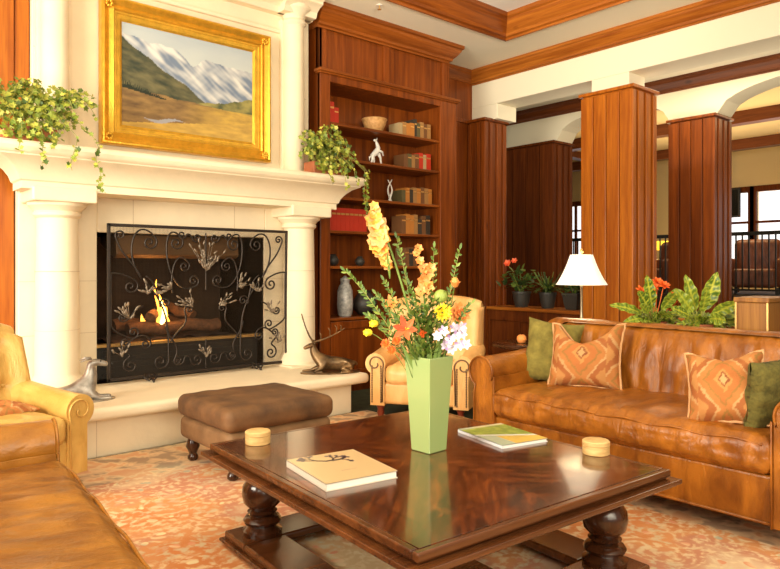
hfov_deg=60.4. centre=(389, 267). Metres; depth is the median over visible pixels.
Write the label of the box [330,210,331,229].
book
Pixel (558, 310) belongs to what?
trim
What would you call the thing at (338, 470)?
book
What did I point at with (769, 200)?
window
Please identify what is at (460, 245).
leafy sprig
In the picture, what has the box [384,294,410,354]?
lily
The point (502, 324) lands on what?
wall partition
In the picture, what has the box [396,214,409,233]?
book
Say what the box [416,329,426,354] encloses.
marigold
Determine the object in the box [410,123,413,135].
book
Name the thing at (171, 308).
log
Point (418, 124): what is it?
book
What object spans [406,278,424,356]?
leafy sprig
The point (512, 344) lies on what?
side table
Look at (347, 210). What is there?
book
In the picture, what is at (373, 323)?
bud
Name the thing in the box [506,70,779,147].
beam
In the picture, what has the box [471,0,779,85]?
trim
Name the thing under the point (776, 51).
ceiling
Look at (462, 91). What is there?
wall
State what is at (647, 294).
plant
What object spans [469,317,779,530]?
leather sofa
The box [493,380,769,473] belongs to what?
seat cushion
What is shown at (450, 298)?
leafy sprig
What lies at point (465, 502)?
coffee table
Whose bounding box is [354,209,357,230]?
book
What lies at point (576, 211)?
window
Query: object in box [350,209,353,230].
book
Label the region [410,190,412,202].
book
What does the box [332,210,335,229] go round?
book
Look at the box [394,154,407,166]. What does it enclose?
book
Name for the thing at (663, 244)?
chair
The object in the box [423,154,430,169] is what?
book
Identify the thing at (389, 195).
figurine
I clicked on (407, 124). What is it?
book
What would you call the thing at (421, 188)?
book
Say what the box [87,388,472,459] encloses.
floor
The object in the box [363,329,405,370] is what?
bud
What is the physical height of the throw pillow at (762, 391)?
0.359 m
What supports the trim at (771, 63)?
attached to the beam at (724, 98)
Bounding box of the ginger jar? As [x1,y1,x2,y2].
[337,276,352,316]
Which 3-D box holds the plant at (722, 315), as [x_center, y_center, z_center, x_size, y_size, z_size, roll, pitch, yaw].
[2.102,0.257,4.271,0.639,0.466,0.341,0,0,3]
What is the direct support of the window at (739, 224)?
in the wall at (754, 167)
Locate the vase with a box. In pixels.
[400,332,452,453]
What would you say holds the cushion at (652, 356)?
on the leather sofa at (732, 469)
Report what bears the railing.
on the platform
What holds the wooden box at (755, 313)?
on the console table
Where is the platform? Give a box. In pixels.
[573,289,779,310]
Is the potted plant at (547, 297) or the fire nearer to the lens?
the fire
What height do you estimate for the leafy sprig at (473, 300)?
0.458 m
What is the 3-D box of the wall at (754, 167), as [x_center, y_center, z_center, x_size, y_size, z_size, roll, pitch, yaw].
[9.285,-0.650,12.654,0.200,3.800,17.000,0,0,-41]
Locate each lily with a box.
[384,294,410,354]
[393,315,416,351]
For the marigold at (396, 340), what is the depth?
2.87 m
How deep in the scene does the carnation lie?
2.94 m
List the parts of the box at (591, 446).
lid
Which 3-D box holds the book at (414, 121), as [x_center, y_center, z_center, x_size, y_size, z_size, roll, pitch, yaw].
[0.232,-1.556,7.543,0.035,0.210,0.171,0,0,-41]
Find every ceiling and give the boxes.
[324,0,701,69]
[478,0,537,11]
[516,48,779,110]
[572,86,779,161]
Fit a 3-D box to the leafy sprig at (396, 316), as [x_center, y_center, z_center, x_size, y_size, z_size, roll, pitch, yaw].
[0.078,0.389,2.913,0.152,0.404,0.036,0,0,0]
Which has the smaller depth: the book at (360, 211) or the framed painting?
the framed painting
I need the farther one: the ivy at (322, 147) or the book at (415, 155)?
the book at (415, 155)
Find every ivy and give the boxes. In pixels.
[0,77,105,192]
[298,124,369,214]
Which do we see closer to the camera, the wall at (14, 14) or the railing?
the wall at (14, 14)
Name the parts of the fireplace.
panel moulding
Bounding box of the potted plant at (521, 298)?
[496,258,541,306]
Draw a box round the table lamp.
[556,248,607,318]
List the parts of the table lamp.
lamp shade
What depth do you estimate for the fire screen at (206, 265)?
5.56 m
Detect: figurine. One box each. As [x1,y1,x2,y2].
[369,139,383,162]
[387,179,392,200]
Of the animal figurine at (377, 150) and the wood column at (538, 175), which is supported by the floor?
the wood column at (538, 175)
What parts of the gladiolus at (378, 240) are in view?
stem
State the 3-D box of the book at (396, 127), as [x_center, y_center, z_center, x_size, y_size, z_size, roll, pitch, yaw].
[0.062,-1.520,7.397,0.050,0.140,0.170,0,0,-41]
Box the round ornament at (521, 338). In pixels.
[517,333,526,343]
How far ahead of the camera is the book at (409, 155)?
7.42 m
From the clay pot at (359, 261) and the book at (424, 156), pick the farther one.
the book at (424, 156)
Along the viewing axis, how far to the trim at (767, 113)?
12.71 m
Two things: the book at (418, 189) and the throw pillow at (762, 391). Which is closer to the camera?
the throw pillow at (762, 391)
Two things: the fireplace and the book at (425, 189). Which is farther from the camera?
the book at (425, 189)
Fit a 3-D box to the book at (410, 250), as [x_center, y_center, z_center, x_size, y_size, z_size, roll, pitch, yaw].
[0.181,-0.116,7.499,0.060,0.190,0.171,0,0,-41]
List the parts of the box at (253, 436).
lid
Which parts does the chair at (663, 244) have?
backrest, arm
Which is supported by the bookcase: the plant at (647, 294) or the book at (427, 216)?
the book at (427, 216)
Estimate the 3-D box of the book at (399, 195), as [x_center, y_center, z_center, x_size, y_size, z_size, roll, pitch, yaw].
[0.095,-0.786,7.425,0.055,0.140,0.170,0,0,-41]
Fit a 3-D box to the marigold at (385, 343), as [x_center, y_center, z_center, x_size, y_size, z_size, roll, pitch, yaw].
[0.061,0.471,2.887,0.208,0.339,0.041,0,0,-5]
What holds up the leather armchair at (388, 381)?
on the floor
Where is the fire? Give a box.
[141,279,169,324]
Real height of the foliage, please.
0.556 m
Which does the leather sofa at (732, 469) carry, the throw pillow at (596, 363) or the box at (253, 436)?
the throw pillow at (596, 363)
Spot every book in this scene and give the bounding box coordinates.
[287,449,397,491]
[330,101,333,121]
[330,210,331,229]
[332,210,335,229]
[334,107,338,122]
[336,208,340,230]
[341,208,344,230]
[345,208,349,230]
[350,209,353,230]
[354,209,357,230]
[358,209,362,231]
[363,209,366,231]
[389,122,401,133]
[392,190,405,201]
[392,216,405,233]
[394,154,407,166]
[395,188,409,202]
[395,248,408,265]
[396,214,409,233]
[400,122,405,134]
[405,119,416,136]
[406,123,409,134]
[407,247,416,265]
[408,154,411,166]
[409,249,412,265]
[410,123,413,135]
[410,187,416,202]
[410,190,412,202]
[410,215,413,233]
[412,154,418,167]
[412,155,414,167]
[414,215,417,233]
[415,153,422,168]
[417,123,419,136]
[417,188,420,202]
[418,122,423,137]
[418,216,425,233]
[418,219,421,233]
[419,187,423,203]
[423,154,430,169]
[423,155,425,168]
[424,124,426,137]
[424,188,427,203]
[424,215,429,234]
[427,124,430,138]
[428,189,431,203]
[458,423,547,448]
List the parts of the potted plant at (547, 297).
pot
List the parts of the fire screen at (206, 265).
stem, stem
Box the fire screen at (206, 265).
[107,223,287,382]
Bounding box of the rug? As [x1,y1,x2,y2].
[77,410,779,568]
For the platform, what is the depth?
11.85 m
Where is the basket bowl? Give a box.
[361,116,386,130]
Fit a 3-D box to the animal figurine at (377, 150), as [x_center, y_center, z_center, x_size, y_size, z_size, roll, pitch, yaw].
[-0.145,-1.253,7.204,0.150,0.300,0.143,0,0,6]
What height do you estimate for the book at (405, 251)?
0.200 m
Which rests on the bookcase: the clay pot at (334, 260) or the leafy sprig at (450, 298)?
the clay pot at (334, 260)
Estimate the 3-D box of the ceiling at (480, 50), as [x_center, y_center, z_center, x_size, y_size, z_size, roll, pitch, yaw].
[-0.217,-2.700,0.672,12.550,0.300,11.300,0,0,-41]
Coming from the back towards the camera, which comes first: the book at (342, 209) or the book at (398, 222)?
the book at (398, 222)
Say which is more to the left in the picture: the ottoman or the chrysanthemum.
the ottoman
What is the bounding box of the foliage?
[393,288,458,377]
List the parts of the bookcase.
shelf, door, panel, shelf, shelf, shelf, crown, shelf, ledge moulding, frame, shelf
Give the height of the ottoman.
0.437 m
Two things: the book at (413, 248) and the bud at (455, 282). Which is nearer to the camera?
the bud at (455, 282)
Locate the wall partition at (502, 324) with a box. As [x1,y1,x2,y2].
[487,309,734,354]
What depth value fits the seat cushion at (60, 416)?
3.47 m
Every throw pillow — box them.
[0,400,40,415]
[526,317,584,380]
[547,322,625,389]
[683,349,769,426]
[743,360,779,427]
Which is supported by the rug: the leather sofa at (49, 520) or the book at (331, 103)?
the leather sofa at (49, 520)
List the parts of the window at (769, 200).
pane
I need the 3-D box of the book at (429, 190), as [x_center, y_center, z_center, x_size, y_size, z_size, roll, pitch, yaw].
[0.402,-0.806,7.690,0.055,0.180,0.171,0,0,-41]
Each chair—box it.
[657,242,667,292]
[732,239,779,295]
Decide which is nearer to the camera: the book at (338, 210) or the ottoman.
the ottoman
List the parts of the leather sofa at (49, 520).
arm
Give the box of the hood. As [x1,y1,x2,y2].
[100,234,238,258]
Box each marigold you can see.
[380,339,406,361]
[387,345,404,357]
[392,336,400,345]
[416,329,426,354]
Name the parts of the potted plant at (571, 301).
pot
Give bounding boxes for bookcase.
[308,2,464,390]
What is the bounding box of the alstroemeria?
[432,321,471,354]
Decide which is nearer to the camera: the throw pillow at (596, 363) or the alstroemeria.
the alstroemeria
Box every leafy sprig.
[340,266,401,348]
[363,311,405,353]
[372,289,411,355]
[380,275,410,338]
[391,311,415,353]
[392,232,415,326]
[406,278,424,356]
[420,297,431,344]
[427,241,437,352]
[438,283,452,340]
[439,243,461,343]
[449,298,475,339]
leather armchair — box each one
[0,323,93,473]
[365,295,484,416]
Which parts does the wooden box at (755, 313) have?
lid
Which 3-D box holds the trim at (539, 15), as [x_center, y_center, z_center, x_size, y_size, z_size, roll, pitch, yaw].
[4.434,-2.645,3.701,0.150,0.250,9.800,0,0,-41]
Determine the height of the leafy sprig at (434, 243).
0.710 m
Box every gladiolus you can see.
[364,201,418,356]
[413,244,436,343]
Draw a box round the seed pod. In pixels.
[433,289,447,355]
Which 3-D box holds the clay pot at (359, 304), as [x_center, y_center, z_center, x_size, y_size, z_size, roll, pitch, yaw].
[-0.268,0.369,7.145,0.270,0.262,0.270,0,0,-41]
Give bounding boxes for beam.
[472,2,779,123]
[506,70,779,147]
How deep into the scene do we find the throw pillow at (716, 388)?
3.19 m
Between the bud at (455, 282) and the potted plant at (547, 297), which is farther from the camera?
the potted plant at (547, 297)
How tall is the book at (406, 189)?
0.170 m
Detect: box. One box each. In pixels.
[245,428,270,445]
[582,437,609,456]
[733,296,779,330]
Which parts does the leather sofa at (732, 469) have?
arm, backrest, arm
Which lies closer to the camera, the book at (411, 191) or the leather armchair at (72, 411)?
the leather armchair at (72, 411)
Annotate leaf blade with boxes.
[417,319,422,356]
[435,321,447,357]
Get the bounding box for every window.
[572,201,580,254]
[732,186,749,258]
[750,184,779,239]
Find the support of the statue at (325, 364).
on the fireplace
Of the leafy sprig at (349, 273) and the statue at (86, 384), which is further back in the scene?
the statue at (86, 384)
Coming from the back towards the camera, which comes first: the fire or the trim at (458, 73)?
the trim at (458, 73)
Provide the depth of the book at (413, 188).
7.47 m
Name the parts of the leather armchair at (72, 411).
backrest, arm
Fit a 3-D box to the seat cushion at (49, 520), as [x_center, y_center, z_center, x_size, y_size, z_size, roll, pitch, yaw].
[-0.977,0.827,1.603,0.786,0.231,2.110,0,0,-35]
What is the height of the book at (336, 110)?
0.170 m
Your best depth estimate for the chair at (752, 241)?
11.42 m
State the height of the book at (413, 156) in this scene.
0.150 m
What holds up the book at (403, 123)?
on the bookcase
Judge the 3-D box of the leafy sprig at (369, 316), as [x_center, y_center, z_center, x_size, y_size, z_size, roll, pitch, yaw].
[0.032,0.388,2.912,0.305,0.406,0.031,0,0,0]
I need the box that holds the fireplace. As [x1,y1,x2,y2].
[0,0,368,458]
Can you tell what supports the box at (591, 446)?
on the coffee table at (465, 502)
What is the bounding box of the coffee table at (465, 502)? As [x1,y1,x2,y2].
[201,411,681,568]
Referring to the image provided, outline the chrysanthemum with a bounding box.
[433,303,451,331]
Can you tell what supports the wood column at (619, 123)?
on the floor
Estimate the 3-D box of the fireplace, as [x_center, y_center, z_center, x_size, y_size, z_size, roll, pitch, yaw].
[-1.733,-0.650,5.693,3.085,3.800,1.920,0,0,-41]
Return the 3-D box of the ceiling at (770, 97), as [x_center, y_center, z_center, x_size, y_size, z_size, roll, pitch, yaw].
[6.872,-2.600,10.568,6.580,0.100,17.000,0,0,-41]
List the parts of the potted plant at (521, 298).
pot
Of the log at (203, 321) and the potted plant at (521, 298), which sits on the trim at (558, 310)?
the potted plant at (521, 298)
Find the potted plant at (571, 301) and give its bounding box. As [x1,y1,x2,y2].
[558,285,579,309]
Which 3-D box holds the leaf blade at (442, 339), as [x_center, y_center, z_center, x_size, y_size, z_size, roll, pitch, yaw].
[0.207,0.367,2.878,0.084,0.287,0.002,0,0,0]
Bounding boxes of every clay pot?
[330,254,338,265]
[353,290,376,314]
[355,256,364,265]
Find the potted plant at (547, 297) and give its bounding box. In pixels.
[523,272,570,307]
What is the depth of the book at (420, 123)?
7.54 m
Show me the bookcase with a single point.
(368, 66)
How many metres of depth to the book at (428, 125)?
7.61 m
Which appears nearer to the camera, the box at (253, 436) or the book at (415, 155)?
the box at (253, 436)
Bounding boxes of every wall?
[0,0,28,329]
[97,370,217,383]
[449,79,471,296]
[572,146,779,289]
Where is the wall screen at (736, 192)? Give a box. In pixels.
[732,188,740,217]
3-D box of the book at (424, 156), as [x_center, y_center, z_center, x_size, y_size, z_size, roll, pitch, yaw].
[0.337,-1.191,7.634,0.050,0.175,0.171,0,0,-41]
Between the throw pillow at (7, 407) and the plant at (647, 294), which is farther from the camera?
the plant at (647, 294)
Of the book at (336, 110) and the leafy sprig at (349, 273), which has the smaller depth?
the leafy sprig at (349, 273)
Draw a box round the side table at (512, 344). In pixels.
[491,339,527,349]
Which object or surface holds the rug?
on the floor
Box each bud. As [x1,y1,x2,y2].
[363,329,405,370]
[369,320,404,359]
[446,277,459,323]
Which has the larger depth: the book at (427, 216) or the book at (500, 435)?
the book at (427, 216)
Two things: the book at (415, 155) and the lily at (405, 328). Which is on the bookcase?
the book at (415, 155)
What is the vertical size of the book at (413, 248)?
0.210 m
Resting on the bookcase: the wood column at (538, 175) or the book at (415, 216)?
the book at (415, 216)
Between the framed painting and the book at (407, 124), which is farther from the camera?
the book at (407, 124)
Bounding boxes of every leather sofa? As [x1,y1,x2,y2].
[0,418,151,568]
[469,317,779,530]
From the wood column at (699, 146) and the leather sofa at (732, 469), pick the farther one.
the wood column at (699, 146)
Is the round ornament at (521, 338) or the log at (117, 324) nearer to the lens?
the round ornament at (521, 338)
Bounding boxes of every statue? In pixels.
[59,357,114,402]
[300,314,359,374]
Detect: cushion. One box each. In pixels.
[0,411,65,444]
[0,461,147,568]
[178,383,332,432]
[385,359,453,385]
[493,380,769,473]
[563,321,779,395]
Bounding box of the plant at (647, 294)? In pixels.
[610,275,679,323]
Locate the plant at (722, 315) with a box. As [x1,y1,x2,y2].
[671,272,734,327]
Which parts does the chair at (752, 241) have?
arm, seat, backrest, arm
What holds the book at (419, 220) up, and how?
on the bookcase
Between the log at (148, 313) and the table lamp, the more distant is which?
the log at (148, 313)
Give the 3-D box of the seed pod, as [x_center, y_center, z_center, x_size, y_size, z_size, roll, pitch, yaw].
[0.206,0.366,2.901,0.085,0.548,0.047,0,0,8]
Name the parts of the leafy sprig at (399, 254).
stem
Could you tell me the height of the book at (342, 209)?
0.235 m
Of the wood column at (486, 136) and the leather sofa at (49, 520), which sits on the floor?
the wood column at (486, 136)
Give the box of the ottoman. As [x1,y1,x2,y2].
[178,383,332,480]
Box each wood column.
[465,117,508,355]
[506,140,573,307]
[578,83,659,321]
[666,112,733,312]
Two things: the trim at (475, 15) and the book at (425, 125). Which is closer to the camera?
the trim at (475, 15)
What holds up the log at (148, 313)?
on the log at (203, 321)
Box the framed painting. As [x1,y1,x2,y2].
[98,0,270,162]
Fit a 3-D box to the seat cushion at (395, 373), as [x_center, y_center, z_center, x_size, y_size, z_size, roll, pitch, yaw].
[0.297,0.865,5.571,0.560,0.213,0.600,0,0,16]
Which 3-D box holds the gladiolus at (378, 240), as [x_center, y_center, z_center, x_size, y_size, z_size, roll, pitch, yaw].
[0.026,0.175,2.888,0.275,0.932,0.055,0,0,0]
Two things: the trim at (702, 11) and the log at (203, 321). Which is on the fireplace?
the log at (203, 321)
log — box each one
[111,314,184,332]
[125,318,220,335]
[145,304,168,321]
[156,301,194,317]
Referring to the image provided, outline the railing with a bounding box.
[572,230,779,291]
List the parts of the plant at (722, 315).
pot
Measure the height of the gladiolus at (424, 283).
0.747 m
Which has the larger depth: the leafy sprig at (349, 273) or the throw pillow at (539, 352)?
the throw pillow at (539, 352)
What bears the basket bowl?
on the bookcase
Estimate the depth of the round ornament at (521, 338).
5.70 m
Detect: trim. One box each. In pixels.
[386,0,507,40]
[449,64,471,83]
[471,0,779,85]
[486,305,684,320]
[505,0,631,41]
[505,53,779,125]
[572,104,779,171]
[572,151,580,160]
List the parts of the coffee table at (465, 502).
platform moulding, leg, leg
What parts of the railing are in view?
handrail, rail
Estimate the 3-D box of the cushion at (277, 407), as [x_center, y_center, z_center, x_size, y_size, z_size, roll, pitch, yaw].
[-0.867,0.883,4.313,0.776,0.164,0.726,0,0,-41]
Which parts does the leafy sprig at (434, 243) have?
stem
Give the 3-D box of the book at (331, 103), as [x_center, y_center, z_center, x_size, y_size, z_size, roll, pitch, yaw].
[-0.636,-1.560,6.793,0.050,0.220,0.171,0,0,-41]
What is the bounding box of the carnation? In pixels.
[445,301,470,353]
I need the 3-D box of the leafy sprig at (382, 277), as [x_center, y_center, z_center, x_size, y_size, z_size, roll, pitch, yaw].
[0.059,0.310,2.933,0.205,0.562,0.036,0,0,11]
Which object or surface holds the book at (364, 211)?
on the bookcase
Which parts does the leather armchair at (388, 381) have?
nailhead trim, leg, nailhead trim, arm, backrest, nailhead trim, leg, nailhead trim, arm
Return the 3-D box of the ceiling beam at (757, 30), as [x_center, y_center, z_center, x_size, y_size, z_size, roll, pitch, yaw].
[4.779,-2.220,4.793,0.400,0.660,11.000,0,0,-41]
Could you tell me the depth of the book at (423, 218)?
7.56 m
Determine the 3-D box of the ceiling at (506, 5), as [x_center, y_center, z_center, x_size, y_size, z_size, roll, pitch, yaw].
[0.018,-2.820,0.002,12.030,0.100,9.980,0,0,-41]
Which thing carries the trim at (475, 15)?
attached to the ceiling at (506, 5)

